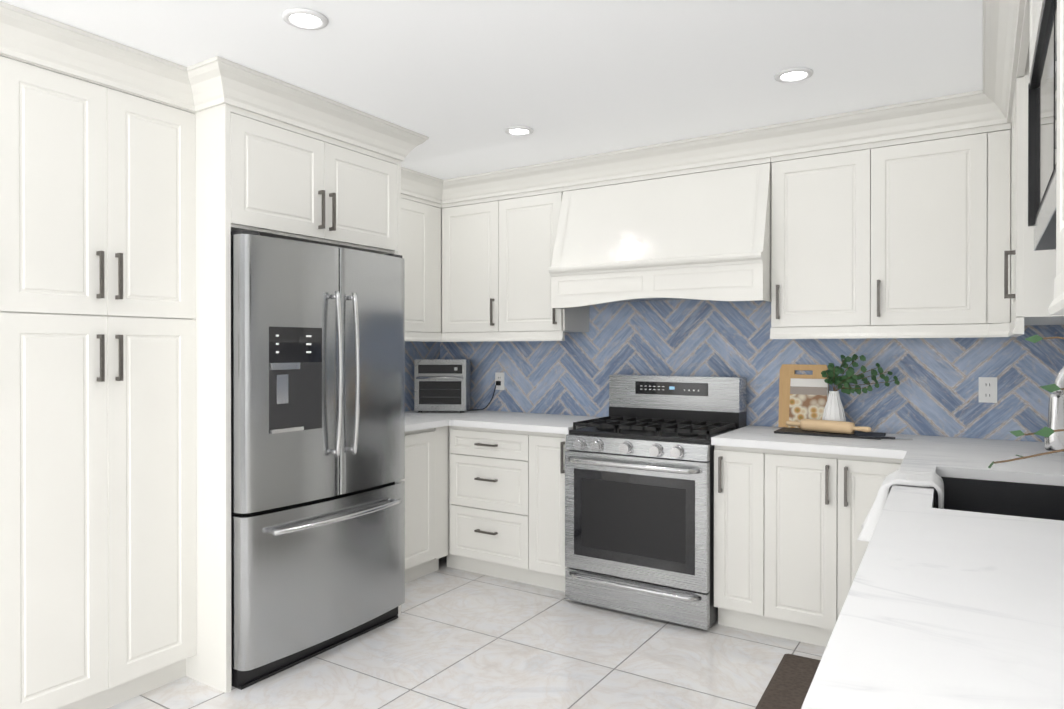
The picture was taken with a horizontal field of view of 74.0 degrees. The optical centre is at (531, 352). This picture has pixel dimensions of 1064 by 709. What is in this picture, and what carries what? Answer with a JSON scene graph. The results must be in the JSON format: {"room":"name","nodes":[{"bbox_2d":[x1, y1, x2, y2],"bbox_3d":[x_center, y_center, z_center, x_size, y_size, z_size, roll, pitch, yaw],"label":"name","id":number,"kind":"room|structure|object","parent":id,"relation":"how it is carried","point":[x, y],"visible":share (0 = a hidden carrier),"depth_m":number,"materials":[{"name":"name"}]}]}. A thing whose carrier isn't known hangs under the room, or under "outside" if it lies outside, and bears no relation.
{"room":"kitchen","nodes":[
{"label":"kitchen","id":0,"kind":"room"},
{"bbox_2d":[200,104,400,257],"bbox_3d":[-1.246,-0.784,3.315,0.798,0.588,0.920,0,0,33],"label":"upper cabinet","id":1,"kind":"object","parent":0,"relation":"attached to","point":[267,176],"depth_m":2.95,"materials":[{"name":"white wood"}]},
{"bbox_2d":[188,56,428,171],"bbox_3d":[-0.881,-1.014,3.080,0.128,0.126,1.160,0,0,33],"label":"crown molding","id":2,"kind":"structure","parent":1,"relation":"attached to","point":[215,81],"depth_m":2.90,"materials":[{"name":"white wood"}]},
{"bbox_2d":[107,556,825,708],"bbox_3d":[-0.867,1.338,1.271,3.850,0.060,6.720,0,0,33],"label":"floor","id":3,"kind":"structure","parent":0,"point":[450,638],"depth_m":2.97,"materials":[{"name":"tile"}]},
{"bbox_2d":[0,54,203,708],"bbox_3d":[-1.857,0.114,2.538,0.608,2.378,1.010,0,0,33],"label":"tall cabinet","id":4,"kind":"object","parent":3,"relation":"on","point":[124,214],"depth_m":2.49,"materials":[{"name":"white wood"}]},
{"bbox_2d":[0,1,208,111],"bbox_3d":[-1.558,-1.011,2.343,0.100,0.126,1.010,0,0,33],"label":"crown molding","id":5,"kind":"structure","parent":4,"relation":"attached to","point":[46,42],"depth_m":2.42,"materials":[{"name":"white wood"}]},
{"bbox_2d":[231,229,404,689],"bbox_3d":[-1.165,0.413,3.268,0.934,1.774,0.908,0,0,33],"label":"fridge","id":6,"kind":"object","parent":3,"relation":"on","point":[317,448],"visible":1,"depth_m":2.93,"materials":[{"name":"metal"}]},
{"bbox_2d":[402,427,437,582],"bbox_3d":[-0.935,0.862,4.008,0.563,0.868,0.526,0,0,33],"label":"base cabinet","id":7,"kind":"object","parent":3,"relation":"on","point":[421,446],"depth_m":3.99,"materials":[{"name":"white wood"}]},
{"bbox_2d":[450,426,537,585],"bbox_3d":[-0.080,0.861,4.272,0.634,0.868,0.608,0,0,33],"label":"base cabinet","id":8,"kind":"object","parent":3,"relation":"on","point":[494,472],"depth_m":4.00,"materials":[{"name":"white wood"}]},
{"bbox_2d":[538,432,566,591],"bbox_3d":[0.255,0.862,4.058,0.264,0.868,0.608,0,0,33],"label":"base cabinet","id":9,"kind":"object","parent":3,"relation":"on","point":[551,446],"depth_m":3.80,"materials":[{"name":"white wood"}]},
{"bbox_2d":[565,374,746,629],"bbox_3d":[0.646,0.714,3.712,0.754,1.168,0.713,0,0,33],"label":"range","id":10,"kind":"object","parent":3,"relation":"on","point":[639,499],"visible":1,"depth_m":3.49,"materials":[{"name":"metal"}]},
{"bbox_2d":[714,445,777,636],"bbox_3d":[1.134,0.864,3.497,0.287,0.868,0.608,0,0,33],"label":"base cabinet","id":11,"kind":"object","parent":3,"relation":"on","point":[745,479],"depth_m":3.24,"materials":[{"name":"white wood"}]},
{"bbox_2d":[755,654,820,708],"bbox_3d":[1.061,1.295,2.547,0.492,0.013,0.915,0,0,33],"label":"floor mat","id":12,"kind":"object","parent":3,"relation":"on","point":[789,684],"visible":0.39,"depth_m":2.75,"materials":[{"name":"fabric"}]},
{"bbox_2d":[778,450,902,646],"bbox_3d":[1.450,0.865,3.295,0.670,0.868,0.608,0,0,33],"label":"base cabinet","id":13,"kind":"object","parent":3,"relation":"on","point":[789,550],"depth_m":3.07,"materials":[{"name":"white wood"}]},
{"bbox_2d":[405,367,1063,708],"bbox_3d":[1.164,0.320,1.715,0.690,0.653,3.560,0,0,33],"label":"countertop","id":14,"kind":"structure","parent":13,"relation":"on","point":[957,602],"depth_m":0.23,"materials":[{"name":"stone"}]},
{"bbox_2d":[414,359,500,412],"bbox_3d":[-0.483,0.216,4.664,0.549,0.345,0.273,0,0,3],"label":"toaster oven","id":15,"kind":"object","parent":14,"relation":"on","point":[442,384],"visible":0.98,"depth_m":4.57,"materials":[{"name":"silver metal"}]},
{"bbox_2d":[778,364,828,426],"bbox_3d":[1.403,0.226,3.652,0.240,0.330,0.047,0,0,33],"label":"cutting board","id":16,"kind":"object","parent":14,"relation":"on","point":[787,373],"visible":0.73,"depth_m":3.69,"materials":[{"name":"brown wood"}]},
{"bbox_2d":[789,378,827,427],"bbox_3d":[1.410,0.262,3.604,0.182,0.259,0.061,0,0,33],"label":"cookbook","id":17,"kind":"object","parent":14,"relation":"on","point":[808,398],"visible":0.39,"depth_m":3.60,"materials":[{"name":"paper"}]},
{"bbox_2d":[774,427,885,439],"bbox_3d":[1.438,0.388,3.417,0.470,0.010,0.210,0,0,33],"label":"tray","id":18,"kind":"object","parent":14,"relation":"on","point":[856,434],"visible":0.86,"depth_m":3.36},
{"bbox_2d":[786,419,871,433],"bbox_3d":[1.416,0.353,3.393,0.058,0.058,0.410,0,0,-43],"label":"rolling pin","id":19,"kind":"object","parent":18,"relation":"on","point":[841,427],"visible":1,"depth_m":3.37,"materials":[{"name":"brown wood"}]},
{"bbox_2d":[821,354,899,421],"bbox_3d":[1.564,0.194,3.380,0.342,0.378,0.123,0,0,39],"label":"vase","id":20,"kind":"object","parent":18,"relation":"on","point":[833,409],"visible":0.77,"depth_m":3.41,"materials":[{"name":"green plant"}]},
{"bbox_2d":[881,436,912,439],"bbox_3d":[1.659,0.389,3.215,0.130,0.010,0.016,0,0,25],"label":"knife","id":21,"kind":"object","parent":14,"relation":"on","point":[883,437],"visible":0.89,"depth_m":3.22,"materials":[{"name":"metal"}]},
{"bbox_2d":[857,470,943,541],"bbox_3d":[1.143,0.476,2.184,0.232,0.200,0.273,0,0,33],"label":"dish towel","id":22,"kind":"object","parent":14,"relation":"on","point":[916,478],"visible":0.62,"depth_m":2.13,"materials":[{"name":"fabric"}]},
{"bbox_2d":[933,477,1063,520],"bbox_3d":[1.412,0.541,2.046,0.463,0.210,0.781,0,0,33],"label":"sink basin","id":23,"kind":"object","parent":14,"relation":"in","point":[1034,499],"depth_m":2.38,"materials":[{"name":"metal"}]},
{"bbox_2d":[988,335,1063,467],"bbox_3d":[0.975,0.183,1.178,0.120,0.438,0.448,0,0,-7],"label":"plant","id":24,"kind":"object","parent":14,"relation":"on","point":[1046,431],"visible":1,"depth_m":1.33,"materials":[{"name":"plant"}]},
{"bbox_2d":[1044,367,1063,451],"bbox_3d":[1.425,0.197,1.753,0.250,0.406,0.096,0,0,33],"label":"faucet","id":25,"kind":"object","parent":14,"relation":"on","point":[1055,441],"depth_m":1.80,"materials":[{"name":"metal"}]},
{"bbox_2d":[0,0,982,179],"bbox_3d":[-0.867,-1.102,1.262,3.850,0.060,6.720,0,0,33],"label":"ceiling","id":26,"kind":"structure","parent":0,"point":[462,85],"depth_m":2.58,"materials":[{"name":"paint"}]},
{"bbox_2d":[282,8,328,29],"bbox_3d":[-0.729,-1.070,2.271,0.144,0.010,0.144,0,0,33],"label":"recessed light","id":27,"kind":"object","parent":26,"relation":"in","point":[305,18],"visible":1,"depth_m":2.27,"materials":[{"name":"white plastic"}]},
{"bbox_2d":[504,126,533,135],"bbox_3d":[-0.063,-1.074,3.429,0.144,0.010,0.144,0,0,33],"label":"recessed light","id":28,"kind":"object","parent":26,"relation":"in","point":[519,130],"visible":1,"depth_m":3.43,"materials":[{"name":"white plastic"}]},
{"bbox_2d":[774,67,812,82],"bbox_3d":[1.012,-1.071,2.733,0.144,0.010,0.144,0,0,33],"label":"recessed light","id":29,"kind":"object","parent":26,"relation":"in","point":[793,75],"visible":0.98,"depth_m":2.73,"materials":[{"name":"white plastic"}]},
{"bbox_2d":[440,299,1063,441],"bbox_3d":[0.913,0.107,4.053,3.850,2.380,0.106,0,0,33],"label":"wall","id":30,"kind":"structure","parent":0,"point":[935,392],"depth_m":3.79,"materials":[{"name":"tile"}]},
{"bbox_2d":[401,194,448,332],"bbox_3d":[-0.921,-0.605,4.240,0.350,0.956,0.941,0,0,33],"label":"upper cabinet","id":31,"kind":"object","parent":30,"relation":"attached to","point":[424,223],"depth_m":4.43,"materials":[{"name":"white wood"}]},
{"bbox_2d":[401,171,443,203],"bbox_3d":[-0.819,-1.019,4.098,0.098,0.126,0.816,0,0,33],"label":"crown molding","id":32,"kind":"structure","parent":31,"relation":"attached to","point":[416,184],"depth_m":4.33,"materials":[{"name":"white wood"}]},
{"bbox_2d":[405,332,440,341],"bbox_3d":[-0.831,-0.098,4.185,0.032,0.056,0.943,0,0,33],"label":"cabinet light rail","id":33,"kind":"object","parent":31,"relation":"attached to","point":[409,336],"depth_m":4.40,"materials":[{"name":"white wood"}]},
{"bbox_2d":[441,331,564,341],"bbox_3d":[-0.184,-0.098,4.313,0.865,0.056,0.032,0,0,33],"label":"cabinet light rail","id":34,"kind":"object","parent":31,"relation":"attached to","point":[539,335],"depth_m":4.29,"materials":[{"name":"white wood"}]},
{"bbox_2d":[444,91,998,203],"bbox_3d":[0.671,-1.017,3.698,3.040,0.126,0.098,0,0,33],"label":"crown molding","id":35,"kind":"structure","parent":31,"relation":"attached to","point":[955,112],"depth_m":3.48,"materials":[{"name":"white wood"}]},
{"bbox_2d":[495,372,503,389],"bbox_3d":[-0.215,0.189,4.706,0.072,0.116,0.007,0,0,33],"label":"electrical outlet","id":36,"kind":"object","parent":30,"relation":"attached to","point":[499,376],"visible":0.83,"depth_m":4.70,"materials":[{"name":"plastic"}]},
{"bbox_2d":[449,187,588,332],"bbox_3d":[-0.123,-0.606,4.460,0.923,0.956,0.328,0,0,33],"label":"upper cabinet","id":37,"kind":"object","parent":30,"relation":"attached to","point":[501,248],"depth_m":4.29,"materials":[{"name":"white wood"}]},
{"bbox_2d":[548,157,771,311],"bbox_3d":[0.714,-0.665,3.827,1.165,0.830,0.493,0,0,33],"label":"range hood","id":38,"kind":"object","parent":30,"relation":"attached to","point":[701,233],"visible":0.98,"depth_m":3.64,"materials":[{"name":"white wood"}]},
{"bbox_2d":[771,124,1004,327],"bbox_3d":[1.668,-0.601,3.316,0.988,0.956,0.328,0,0,33],"label":"upper cabinet","id":39,"kind":"object","parent":30,"relation":"attached to","point":[933,229],"depth_m":3.16,"materials":[{"name":"white wood"}]},
{"bbox_2d":[770,317,1023,338],"bbox_3d":[1.575,-0.094,3.172,0.990,0.056,0.062,0,0,33],"label":"cabinet light rail","id":40,"kind":"object","parent":39,"relation":"attached to","point":[1014,327],"depth_m":3.13,"materials":[{"name":"white wood"}]},
{"bbox_2d":[979,377,996,402],"bbox_3d":[2.087,0.170,3.235,0.072,0.116,0.007,0,0,33],"label":"electrical outlet","id":41,"kind":"object","parent":30,"relation":"attached to","point":[987,389],"visible":1,"depth_m":3.23,"materials":[{"name":"plastic"}]},
{"bbox_2d":[1021,0,1035,99],"bbox_3d":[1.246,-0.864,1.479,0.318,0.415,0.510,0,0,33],"label":"upper cabinet","id":42,"kind":"object","parent":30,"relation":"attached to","point":[1027,50],"depth_m":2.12,"materials":[{"name":"white wood"}]},
{"bbox_2d":[1028,0,1056,250],"bbox_3d":[1.141,-0.447,1.317,0.320,0.411,0.770,0,0,33],"label":"window","id":43,"kind":"structure","parent":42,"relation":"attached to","point":[1042,118],"depth_m":1.45,"materials":[{"name":"metal"}]},
{"bbox_2d":[1005,41,1063,323],"bbox_3d":[1.880,-0.597,2.473,0.318,0.956,0.456,0,0,33],"label":"upper cabinet","id":44,"kind":"object","parent":30,"relation":"attached to","point":[1029,298],"depth_m":2.36,"materials":[{"name":"white wood"}]},
{"bbox_2d":[1005,123,1063,324],"bbox_3d":[2.042,-0.598,2.727,0.318,0.956,0.263,0,0,33],"label":"upper cabinet","id":45,"kind":"object","parent":30,"relation":"attached to","point":[1007,124],"depth_m":2.93,"materials":[{"name":"white wood"}]},
{"bbox_2d":[976,0,1024,127],"bbox_3d":[1.212,-1.009,1.811,0.098,0.126,2.483,0,0,33],"label":"crown molding","id":46,"kind":"structure","parent":45,"relation":"attached to","point":[1002,20],"depth_m":2.42,"materials":[{"name":"white wood"}]},
{"bbox_2d":[1029,0,1043,43],"bbox_3d":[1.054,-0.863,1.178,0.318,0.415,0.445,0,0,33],"label":"upper cabinet","id":47,"kind":"object","parent":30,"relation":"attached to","point":[1035,6],"depth_m":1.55,"materials":[{"name":"white wood"}]},
{"bbox_2d":[1045,0,1063,287],"bbox_3d":[0.827,-0.383,0.823,0.316,0.541,0.398,0,0,33],"label":"upper cabinet","id":48,"kind":"object","parent":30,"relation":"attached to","point":[1054,259],"depth_m":1.03,"materials":[{"name":"white wood"}]},
{"bbox_2d":[1048,269,1063,314],"bbox_3d":[0.697,-0.085,0.907,0.032,0.056,0.398,0,0,33],"label":"window sill","id":49,"kind":"structure","parent":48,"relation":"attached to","point":[1056,307],"depth_m":1.00,"materials":[{"name":"white wood"}]},
{"bbox_3d":[-2.447,0.114,2.276,0.100,2.380,6.520,0,0,33],"label":"wall","id":50,"kind":"structure","parent":0,"visible":0},
{"bbox_2d":[405,341,439,411],"bbox_3d":[-0.984,0.134,4.466,0.006,0.578,1.237,0,0,33],"label":"backsplash","id":51,"kind":"structure","parent":50,"relation":"attached to","point":[414,350],"depth_m":4.75,"materials":[{"name":"tile"}]}
]}

